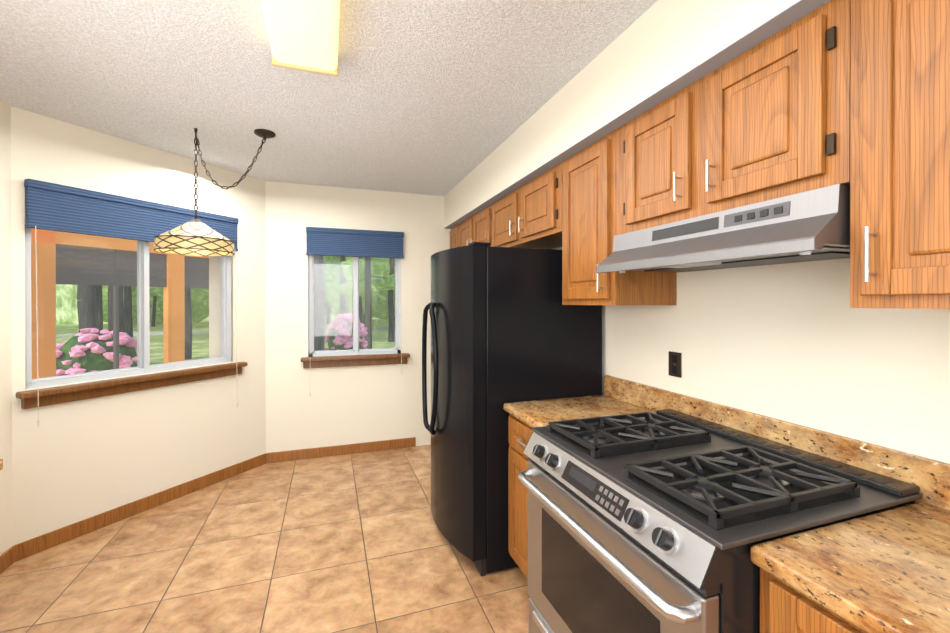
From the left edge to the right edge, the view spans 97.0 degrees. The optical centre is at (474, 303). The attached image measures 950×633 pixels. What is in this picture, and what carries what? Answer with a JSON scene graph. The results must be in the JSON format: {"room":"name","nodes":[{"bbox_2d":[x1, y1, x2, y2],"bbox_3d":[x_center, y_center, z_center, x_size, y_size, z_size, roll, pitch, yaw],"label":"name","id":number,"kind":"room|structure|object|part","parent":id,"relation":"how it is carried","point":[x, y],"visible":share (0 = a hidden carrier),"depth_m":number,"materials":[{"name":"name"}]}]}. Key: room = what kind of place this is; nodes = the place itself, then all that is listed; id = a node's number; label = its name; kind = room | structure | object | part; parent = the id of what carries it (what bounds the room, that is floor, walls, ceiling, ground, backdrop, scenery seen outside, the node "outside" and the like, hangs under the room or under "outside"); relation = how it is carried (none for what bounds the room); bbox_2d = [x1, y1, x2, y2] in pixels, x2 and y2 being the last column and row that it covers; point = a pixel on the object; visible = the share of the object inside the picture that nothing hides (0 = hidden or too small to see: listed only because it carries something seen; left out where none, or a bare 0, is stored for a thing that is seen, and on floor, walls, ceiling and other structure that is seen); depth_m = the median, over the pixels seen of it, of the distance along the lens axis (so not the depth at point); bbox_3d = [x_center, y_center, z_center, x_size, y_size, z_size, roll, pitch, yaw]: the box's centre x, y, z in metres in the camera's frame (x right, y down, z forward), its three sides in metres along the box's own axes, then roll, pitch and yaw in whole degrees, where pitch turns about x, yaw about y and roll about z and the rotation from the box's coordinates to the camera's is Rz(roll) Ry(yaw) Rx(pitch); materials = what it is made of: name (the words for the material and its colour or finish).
{"room":"kitchen","nodes":[
{"label":"kitchen","id":0,"kind":"room"},
{"bbox_2d":[0,100,11,554],"bbox_3d":[-1.624,0.181,-0.583,0.120,2.540,6.189,0,0,-19],"label":"wall","id":1,"kind":"structure","parent":0,"point":[5,358],"depth_m":2.30,"materials":[{"name":"beige paint"}]},
{"bbox_2d":[11,106,265,545],"bbox_3d":[-2.286,0.168,3.087,0.120,2.540,1.840,0,0,26],"label":"wall","id":2,"kind":"structure","parent":0,"point":[76,461],"depth_m":2.83,"materials":[{"name":"beige paint"}]},
{"bbox_2d":[25,187,232,388],"bbox_3d":[-2.341,-0.100,2.973,0.120,1.175,1.242,0,0,26],"label":"angled window","id":3,"kind":"structure","parent":2,"relation":"in","point":[144,325],"depth_m":2.95,"materials":[{"name":"grey plastic"}]},
{"bbox_2d":[24,178,237,426],"bbox_3d":[-2.242,0.073,2.930,0.087,1.560,1.257,0,0,26],"label":"window blind","id":4,"kind":"object","parent":3,"relation":"attached to","point":[57,207],"visible":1,"depth_m":2.68,"materials":[{"name":"blue fabric"}]},
{"bbox_2d":[16,362,247,408],"bbox_3d":[-2.258,0.543,2.957,0.105,0.100,1.359,0,0,26],"label":"window sill","id":5,"kind":"structure","parent":2,"relation":"attached to","point":[64,394],"depth_m":2.76,"materials":[{"name":"brown wood"}]},
{"bbox_2d":[0,453,267,573],"bbox_3d":[-2.203,1.392,2.992,1.140,0.092,1.260,0,0,-19],"label":"baseboard","id":6,"kind":"structure","parent":2,"relation":"attached to","point":[19,551],"depth_m":2.77,"materials":[{"name":"brown wood"}]},
{"bbox_2d":[0,444,529,632],"bbox_3d":[-1.706,1.478,0.141,6.815,0.060,7.600,0,0,-19],"label":"floor","id":7,"kind":"structure","parent":0,"point":[354,543],"depth_m":2.29,"materials":[{"name":"tile"}]},
{"bbox_2d":[0,459,2,469],"bbox_3d":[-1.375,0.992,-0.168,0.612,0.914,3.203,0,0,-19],"label":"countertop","id":8,"kind":"structure","parent":7,"relation":"on","point":[1,464],"depth_m":1.43,"materials":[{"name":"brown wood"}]},
{"bbox_2d":[422,242,601,575],"bbox_3d":[0.149,0.555,2.713,0.955,1.767,0.879,0,0,-19],"label":"fridge","id":9,"kind":"object","parent":7,"relation":"on","point":[507,326],"visible":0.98,"depth_m":2.29,"materials":[{"name":"black metal"}]},
{"bbox_2d":[506,411,532,579],"bbox_3d":[0.552,1.006,2.112,0.644,0.871,0.508,0,0,-19],"label":"base cabinet","id":10,"kind":"object","parent":7,"relation":"on","point":[519,436],"depth_m":2.11,"materials":[{"name":"brown wood"}]},
{"bbox_2d":[503,395,655,430],"bbox_3d":[0.534,0.548,2.103,0.641,0.042,0.508,0,0,-19],"label":"countertop","id":11,"kind":"structure","parent":10,"relation":"on","point":[538,413],"depth_m":2.12,"materials":[{"name":"beige stone"}]},
{"bbox_2d":[518,409,922,632],"bbox_3d":[0.676,0.959,1.421,0.818,0.969,0.890,0,0,-19],"label":"range","id":12,"kind":"object","parent":7,"relation":"on","point":[662,521],"visible":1,"depth_m":1.19,"materials":[{"name":"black metal"}]},
{"bbox_2d":[760,575,854,632],"bbox_3d":[1.021,1.010,0.768,0.644,0.871,0.586,0,0,-19],"label":"base cabinet","id":13,"kind":"object","parent":7,"relation":"on","point":[781,611],"depth_m":0.87,"materials":[{"name":"brown wood"}]},
{"bbox_2d":[750,499,949,632],"bbox_3d":[1.234,0.555,0.098,0.641,0.042,1.988,0,0,-19],"label":"countertop","id":14,"kind":"structure","parent":13,"relation":"on","point":[887,571],"depth_m":0.85,"materials":[{"name":"beige stone"}]},
{"bbox_2d":[0,0,657,195],"bbox_3d":[-1.706,-1.122,0.132,6.815,0.060,7.600,0,0,-19],"label":"ceiling","id":15,"kind":"structure","parent":0,"point":[436,97],"depth_m":2.05,"materials":[{"name":"white paint"}]},
{"bbox_2d":[153,212,234,255],"bbox_3d":[-1.752,-0.424,2.639,0.423,0.208,0.423,0,0,-37],"label":"pendant lamp","id":16,"kind":"object","parent":15,"relation":"hanging from","point":[195,237],"depth_m":2.52,"materials":[{"name":"beige glass"}]},
{"bbox_3d":[-1.752,-0.415,2.639,0.428,0.188,0.428,0,0,-19],"label":"lamp shade","id":17,"kind":"part","parent":16,"relation":"part of","materials":[{"name":"beige glass"}]},
{"bbox_2d":[194,128,274,211],"bbox_3d":[-1.523,-0.822,2.663,0.478,0.556,0.123,0,0,-13],"label":"chain","id":18,"kind":"object","parent":15,"relation":"hanging from","point":[265,134],"depth_m":2.65,"materials":[{"name":"brown metal"}]},
{"bbox_2d":[260,0,339,76],"bbox_3d":[-0.547,-1.050,1.288,0.265,0.089,1.144,0,0,-19],"label":"ceiling light fixture","id":19,"kind":"object","parent":15,"relation":"attached to","point":[302,35],"visible":1,"depth_m":1.58,"materials":[{"name":"beige"}]},
{"bbox_2d":[209,181,450,452],"bbox_3d":[-1.133,0.164,4.107,2.515,2.540,0.120,0,0,-19],"label":"wall","id":20,"kind":"structure","parent":0,"point":[345,405],"depth_m":3.97,"materials":[{"name":"beige paint"}]},
{"bbox_2d":[268,437,415,462],"bbox_3d":[-1.242,1.388,4.002,1.363,0.092,0.014,0,0,-19],"label":"baseboard","id":21,"kind":"structure","parent":20,"relation":"attached to","point":[282,456],"depth_m":3.98,"materials":[{"name":"brown wood"}]},
{"bbox_2d":[308,255,400,356],"bbox_3d":[-1.159,-0.099,4.097,0.862,1.185,0.120,0,0,-19],"label":"window","id":22,"kind":"structure","parent":20,"relation":"in","point":[356,350],"depth_m":4.08,"materials":[{"name":"grey plastic"}]},
{"bbox_2d":[306,227,403,396],"bbox_3d":[-1.123,0.072,3.996,0.896,1.555,0.087,0,0,-19],"label":"window blind","id":23,"kind":"object","parent":22,"relation":"attached to","point":[348,242],"visible":0.98,"depth_m":3.99,"materials":[{"name":"blue fabric"}]},
{"bbox_2d":[301,353,409,367],"bbox_3d":[-1.127,0.544,4.023,1.000,0.100,0.105,0,0,-19],"label":"window sill","id":24,"kind":"structure","parent":20,"relation":"attached to","point":[347,360],"depth_m":3.99,"materials":[{"name":"brown wood"}]},
{"bbox_2d":[444,0,830,228],"bbox_3d":[1.081,-0.930,0.946,0.415,0.330,7.300,0,0,-19],"label":"wall","id":25,"kind":"structure","parent":0,"point":[656,53],"depth_m":1.68,"materials":[{"name":"beige paint"}]},
{"bbox_2d":[555,247,949,463],"bbox_3d":[1.314,0.175,1.095,0.120,2.540,7.420,0,0,-19],"label":"wall","id":26,"kind":"structure","parent":0,"point":[802,343],"depth_m":1.46,"materials":[{"name":"beige paint"}]},
{"bbox_2d":[450,227,453,248],"bbox_3d":[-0.033,-0.589,4.212,0.362,0.374,0.394,0,0,-19],"label":"upper cabinet","id":27,"kind":"object","parent":26,"relation":"attached to","point":[452,229],"depth_m":4.25,"materials":[{"name":"brown wood"}]},
{"bbox_2d":[454,208,485,247],"bbox_3d":[0.136,-0.587,3.728,0.362,0.374,0.923,0,0,-19],"label":"upper cabinet","id":28,"kind":"object","parent":26,"relation":"attached to","point":[473,229],"depth_m":3.67,"materials":[{"name":"brown wood"}]},
{"bbox_2d":[486,191,553,248],"bbox_3d":[0.371,-0.584,3.054,0.362,0.374,0.505,0,0,-19],"label":"upper cabinet","id":29,"kind":"object","parent":26,"relation":"attached to","point":[500,214],"depth_m":3.02,"materials":[{"name":"brown wood"}]},
{"bbox_2d":[514,167,553,247],"bbox_3d":[0.539,-0.583,2.573,0.362,0.374,0.514,0,0,-19],"label":"upper cabinet","id":30,"kind":"object","parent":26,"relation":"attached to","point":[534,200],"depth_m":2.57,"materials":[{"name":"brown wood"}]},
{"bbox_2d":[554,136,676,304],"bbox_3d":[0.698,-0.381,2.118,0.362,0.774,0.448,0,0,-19],"label":"upper cabinet","id":31,"kind":"object","parent":26,"relation":"attached to","point":[579,180],"depth_m":2.01,"materials":[{"name":"brown wood"}]},
{"bbox_2d":[606,85,689,239],"bbox_3d":[0.846,-0.533,1.692,0.362,0.467,0.448,0,0,-19],"label":"upper cabinet","id":32,"kind":"object","parent":26,"relation":"attached to","point":[648,156],"depth_m":1.63,"materials":[{"name":"brown wood"}]},
{"bbox_2d":[596,184,849,272],"bbox_3d":[0.875,-0.212,1.475,0.449,0.166,0.858,0,0,-19],"label":"range hood","id":33,"kind":"object","parent":32,"relation":"attached to","point":[811,225],"visible":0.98,"depth_m":1.24,"materials":[{"name":"silver metal"}]},
{"bbox_2d":[669,351,681,377],"bbox_3d":[0.939,0.284,1.975,0.008,0.115,0.075,0,0,-19],"label":"electrical outlet plate","id":34,"kind":"object","parent":26,"relation":"attached to","point":[675,364],"visible":1,"depth_m":1.97,"materials":[{"name":"black plastic"}]},
{"bbox_2d":[690,0,833,217],"bbox_3d":[0.991,-0.531,1.278,0.362,0.467,0.430,0,0,-19],"label":"upper cabinet","id":35,"kind":"object","parent":26,"relation":"attached to","point":[762,122],"depth_m":1.19,"materials":[{"name":"brown wood"}]},
{"bbox_2d":[834,0,949,308],"bbox_3d":[1.146,-0.376,0.833,0.362,0.774,0.509,0,0,-19],"label":"upper cabinet","id":36,"kind":"object","parent":26,"relation":"attached to","point":[854,95],"depth_m":0.93,"materials":[{"name":"brown wood"}]},
{"label":"outside","id":37,"kind":"structure","parent":0,"visible":0},
{"bbox_2d":[56,319,394,364],"bbox_3d":[-15.096,1.851,43.343,140.000,0.120,98.000,0,0,-19],"label":"ground","id":38,"kind":"structure","parent":37,"point":[154,353],"depth_m":22.63,"materials":[{"name":"green plant"}]},
{"bbox_2d":[31,228,208,378],"bbox_3d":[-3.976,0.282,4.624,0.100,3.300,2.900,0,0,26],"label":"porch","id":39,"kind":"object","parent":38,"relation":"on","point":[172,303],"depth_m":4.51,"materials":[{"name":"orange wood"}]},
{"bbox_2d":[56,313,367,375],"bbox_3d":[-6.954,1.085,9.137,9.197,1.661,3.170,0,0,-19],"label":"bushes","id":40,"kind":"object","parent":38,"relation":"on","point":[97,340],"depth_m":7.89,"materials":[{"name":"pink plant"}]},
{"bbox_2d":[56,327,387,336],"bbox_3d":[-10.319,1.836,29.653,120.000,0.010,3.000,0,0,-19],"label":"driveway","id":41,"kind":"structure","parent":38,"relation":"on","point":[196,332],"depth_m":26.12,"materials":[{"name":"beige"}]},
{"bbox_2d":[77,255,394,358],"bbox_3d":[-10.147,-3.943,26.151,66.977,14.061,43.153,0,0,-19],"label":"trees","id":42,"kind":"object","parent":38,"relation":"on","point":[321,265],"depth_m":20.55,"materials":[{"name":"green plant"}]},
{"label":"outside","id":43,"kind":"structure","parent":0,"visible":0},
{"bbox_2d":[56,284,378,324],"bbox_3d":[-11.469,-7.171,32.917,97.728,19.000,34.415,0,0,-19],"label":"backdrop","id":44,"kind":"structure","parent":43,"point":[65,296],"depth_m":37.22,"materials":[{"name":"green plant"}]}
]}

